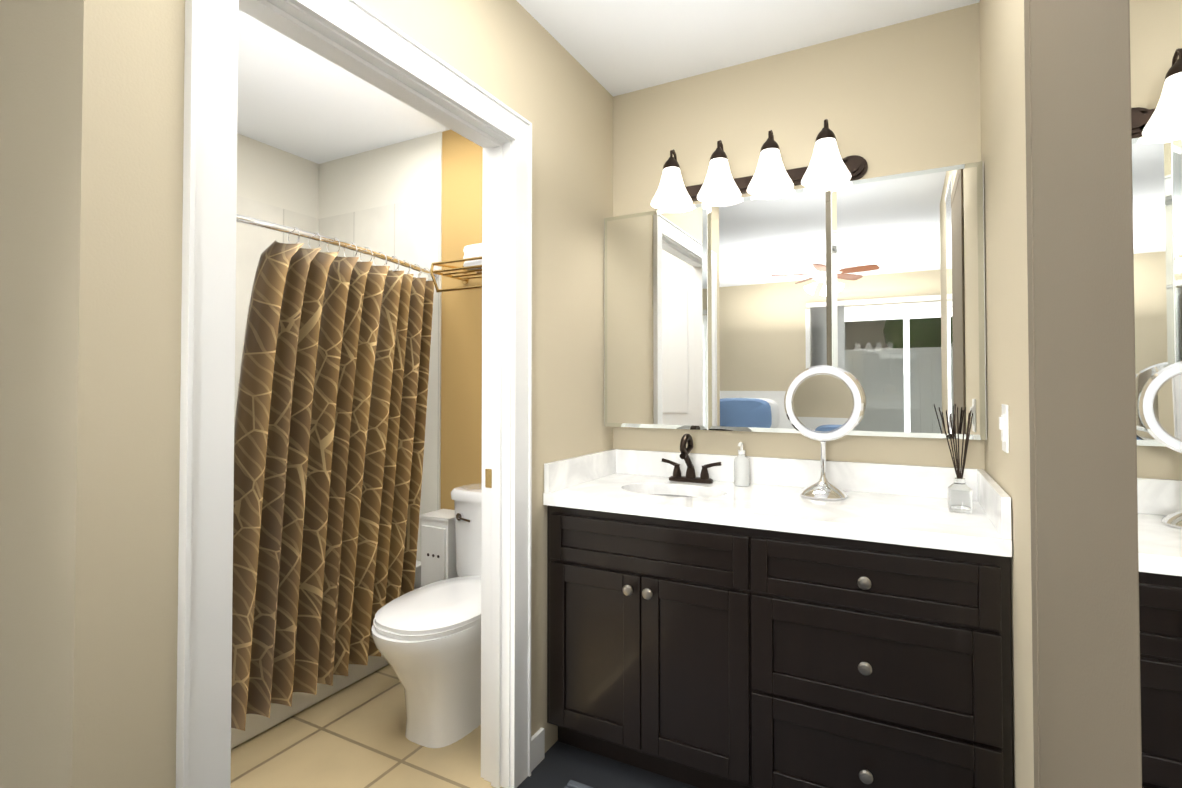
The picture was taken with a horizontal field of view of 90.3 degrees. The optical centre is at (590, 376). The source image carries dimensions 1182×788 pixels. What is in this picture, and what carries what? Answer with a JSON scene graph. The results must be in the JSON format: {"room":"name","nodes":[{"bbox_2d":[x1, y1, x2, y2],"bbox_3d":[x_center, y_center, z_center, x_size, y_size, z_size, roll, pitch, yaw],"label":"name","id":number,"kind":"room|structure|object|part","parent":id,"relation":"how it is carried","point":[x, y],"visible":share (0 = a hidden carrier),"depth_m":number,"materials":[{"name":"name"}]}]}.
{"room":"bathroom","nodes":[
{"label":"bathroom","id":0,"kind":"room"},
{"bbox_2d":[0,0,53,787],"bbox_3d":[-2.159,0.033,1.679,3.000,2.500,0.100,-1,-1,28],"label":"wall","id":1,"kind":"structure","parent":0,"point":[26,64],"depth_m":0.97,"materials":[{"name":"beige paint"}]},
{"bbox_2d":[237,133,318,217],"bbox_3d":[-1.980,0.048,2.524,0.100,2.500,1.760,-1,-1,28],"label":"wall","id":2,"kind":"structure","parent":0,"point":[271,175],"depth_m":3.07,"materials":[{"name":"white paint"}]},
{"bbox_2d":[234,196,318,417],"bbox_3d":[-1.909,0.203,2.540,0.008,2.190,1.660,-1,-1,28],"label":"wall tile","id":3,"kind":"structure","parent":2,"relation":"attached to","point":[253,243],"depth_m":2.94,"materials":[{"name":"white tile"}]},
{"bbox_2d":[42,0,612,787],"bbox_3d":[-0.382,0.034,1.718,0.100,2.500,1.840,-1,-1,28],"label":"wall","id":4,"kind":"structure","parent":0,"point":[111,587],"depth_m":0.95,"materials":[{"name":"beige paint"}]},
{"bbox_2d":[176,0,531,787],"bbox_3d":[-0.502,0.221,1.488,0.146,2.119,1.044,-1,-1,28],"label":"door frame","id":5,"kind":"structure","parent":4,"relation":"attached to","point":[366,44],"depth_m":1.27,"materials":[{"name":"white wood"}]},
{"bbox_2d":[531,728,543,740],"bbox_3d":[-0.172,1.243,2.212,0.014,0.100,0.534,-1,-1,28],"label":"baseboard","id":6,"kind":"structure","parent":4,"relation":"attached to","point":[540,729],"depth_m":1.95,"materials":[{"name":"white wood"}]},
{"bbox_2d":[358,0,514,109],"bbox_3d":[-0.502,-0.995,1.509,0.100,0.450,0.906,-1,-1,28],"label":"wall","id":7,"kind":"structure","parent":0,"point":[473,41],"depth_m":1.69,"materials":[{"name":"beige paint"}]},
{"bbox_2d":[441,130,482,509],"bbox_3d":[-0.778,0.056,2.983,1.790,2.500,0.180,-1,-1,28],"label":"wall","id":8,"kind":"structure","parent":0,"point":[461,337],"depth_m":2.80,"materials":[{"name":"yellow paint"}]},
{"bbox_2d":[318,131,441,218],"bbox_3d":[-1.127,-1.038,3.082,0.900,0.310,0.006,-1,-1,28],"label":"wall","id":9,"kind":"structure","parent":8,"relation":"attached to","point":[407,170],"depth_m":3.06,"materials":[{"name":"white paint"}]},
{"bbox_2d":[319,194,441,560],"bbox_3d":[-1.127,0.212,3.059,0.900,2.190,0.008,-1,-1,28],"label":"wall tile","id":10,"kind":"structure","parent":8,"relation":"attached to","point":[410,231],"depth_m":2.92,"materials":[{"name":"white tile"}]},
{"bbox_2d":[231,214,438,730],"bbox_3d":[-1.082,0.291,2.098,0.223,1.660,1.650,-1,-1,28],"label":"shower curtain","id":11,"kind":"object","parent":10,"relation":"attached to","point":[330,418],"visible":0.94,"depth_m":2.15,"materials":[{"name":"brown fabric"}]},
{"bbox_2d":[430,256,481,292],"bbox_3d":[-0.387,-0.453,2.546,0.640,0.157,0.235,-1,-1,28],"label":"towel shelf","id":12,"kind":"object","parent":8,"relation":"attached to","point":[464,279],"visible":0.46,"depth_m":2.59,"materials":[{"name":"gold metal"}]},
{"bbox_2d":[463,243,481,272],"bbox_3d":[-0.387,-0.516,2.546,0.330,0.094,0.180,-1,-1,28],"label":"towel","id":13,"kind":"object","parent":12,"relation":"on","point":[473,250],"visible":0.21,"depth_m":2.51,"materials":[{"name":"white fabric"}]},
{"bbox_2d":[230,664,697,787],"bbox_3d":[-0.594,1.303,-0.095,4.990,0.100,5.400,-1,-1,28],"label":"floor","id":14,"kind":"structure","parent":0,"point":[352,735],"depth_m":1.99,"materials":[{"name":"beige tile"}]},
{"bbox_2d":[231,561,420,748],"bbox_3d":[-1.542,1.095,2.329,0.822,0.400,1.643,-1,-1,28],"label":"bathtub","id":15,"kind":"object","parent":14,"relation":"on","point":[256,724],"depth_m":2.27,"materials":[{"name":"ceramic"}]},
{"bbox_2d":[371,483,481,747],"bbox_3d":[-0.497,0.889,2.273,0.488,0.810,0.767,-1,-1,28],"label":"toilet","id":16,"kind":"object","parent":14,"relation":"on","point":[427,640],"visible":0.58,"depth_m":2.06,"materials":[{"name":"ceramic"}]},
{"bbox_2d":[419,509,457,586],"bbox_3d":[-0.669,0.966,2.693,0.172,0.669,0.166,-1,-1,28],"label":"base cabinet","id":17,"kind":"object","parent":14,"relation":"on","point":[438,555],"visible":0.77,"depth_m":2.62,"materials":[{"name":"white laminate"}]},
{"bbox_2d":[564,780,592,787],"bbox_3d":[0.247,1.269,1.313,1.070,0.016,0.675,-1,-1,28],"label":"mat","id":18,"kind":"object","parent":14,"relation":"on","point":[572,784],"visible":0.98,"depth_m":1.83,"materials":[{"name":"fabric"}]},
{"bbox_2d":[543,449,1012,787],"bbox_3d":[0.540,0.793,1.924,1.314,0.990,0.581,-1,-1,28],"label":"bathroom vanity","id":19,"kind":"object","parent":14,"relation":"on","point":[701,655],"depth_m":1.68,"materials":[{"name":"brown wood"}]},
{"bbox_2d":[662,433,721,483],"bbox_3d":[0.364,0.308,2.220,0.237,0.186,0.128,-1,-1,28],"label":"faucet","id":20,"kind":"object","parent":19,"relation":"on","point":[690,476],"visible":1,"depth_m":2.22,"materials":[{"name":"brown metal"}]},
{"bbox_2d":[734,442,749,485],"bbox_3d":[0.552,0.320,2.157,0.056,0.161,0.064,-1,-1,28],"label":"soap dispenser","id":21,"kind":"object","parent":19,"relation":"on","point":[741,469],"visible":1,"depth_m":2.14,"materials":[{"name":"white plastic"}]},
{"bbox_3d":[0.547,0.415,1.943,1.314,0.235,0.553,-1,-1,28],"label":"bathroom vanity top","id":22,"kind":"part","parent":19,"relation":"part of","materials":[{"name":"white stone"}]},
{"bbox_2d":[784,365,863,499],"bbox_3d":[0.771,0.180,1.956,0.250,0.434,0.150,-1,-1,28],"label":"makeup mirror","id":23,"kind":"object","parent":19,"relation":"on","point":[823,404],"visible":1,"depth_m":1.94,"materials":[{"name":"silver metal"}]},
{"bbox_2d":[938,407,972,513],"bbox_3d":[1.076,0.240,1.717,0.104,0.305,0.072,1,-1,-39],"label":"reed diffuser","id":24,"kind":"object","parent":19,"relation":"on","point":[960,500],"visible":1,"depth_m":1.70,"materials":[{"name":"clear glass"}]},
{"bbox_2d":[237,0,979,163],"bbox_3d":[-1.127,-1.292,0.234,6.200,0.100,5.400,-1,-1,28],"label":"ceiling","id":25,"kind":"structure","parent":0,"point":[297,99],"depth_m":2.19,"materials":[{"name":"white paint"}]},
{"bbox_2d":[613,3,984,469],"bbox_3d":[0.701,0.043,2.240,1.520,2.500,0.100,-1,-1,28],"label":"wall","id":26,"kind":"structure","parent":0,"point":[902,97],"depth_m":2.13,"materials":[{"name":"beige paint"}]},
{"bbox_2d":[604,203,711,429],"bbox_3d":[0.267,-0.225,2.361,0.437,0.860,0.100,-1,-1,28],"label":"mirror","id":27,"kind":"object","parent":26,"relation":"attached to","point":[656,262],"depth_m":2.31,"materials":[{"name":"white mirror"}]},
{"bbox_2d":[651,119,867,209],"bbox_3d":[0.567,-0.775,2.152,0.798,0.218,0.204,-1,-1,28],"label":"light bar","id":28,"kind":"object","parent":26,"relation":"attached to","point":[828,165],"visible":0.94,"depth_m":2.12,"materials":[{"name":"white glass"}]},
{"bbox_2d":[708,183,835,432],"bbox_3d":[0.653,-0.229,2.155,0.438,0.860,0.100,-1,-1,28],"label":"mirror","id":29,"kind":"object","parent":26,"relation":"attached to","point":[737,314],"depth_m":2.11,"materials":[{"name":"white mirror"}]},
{"bbox_2d":[836,161,986,439],"bbox_3d":[1.040,-0.232,1.949,0.437,0.860,0.100,-1,-1,28],"label":"mirror","id":30,"kind":"object","parent":26,"relation":"attached to","point":[910,265],"depth_m":1.89,"materials":[{"name":"white mirror"}]},
{"bbox_2d":[979,0,1033,787],"bbox_3d":[0.693,0.017,0.715,0.100,2.500,2.600,-1,-1,28],"label":"wall","id":31,"kind":"structure","parent":0,"point":[1002,100],"depth_m":1.39,"materials":[{"name":"beige paint"}]},
{"bbox_2d":[999,404,1008,452],"bbox_3d":[1.032,0.130,1.472,0.014,0.118,0.075,-1,-1,28],"label":"light switch","id":32,"kind":"object","parent":31,"relation":"attached to","point":[1004,423],"visible":1,"depth_m":1.46,"materials":[{"name":"white plastic"}]},
{"bbox_2d":[1129,0,1181,787],"bbox_3d":[0.484,0.091,0.448,0.017,2.318,0.408,-1,-1,28],"label":"mirror","id":33,"kind":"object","parent":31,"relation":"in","point":[1156,66],"depth_m":0.57,"materials":[{"name":"silver mirror"}]},
{"bbox_2d":[1024,0,1141,787],"bbox_3d":[0.726,0.160,0.890,0.008,2.220,0.594,-1,-1,28],"label":"wall","id":34,"kind":"structure","parent":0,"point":[1084,535],"depth_m":0.82,"materials":[{"name":"beige paint"}]}
]}

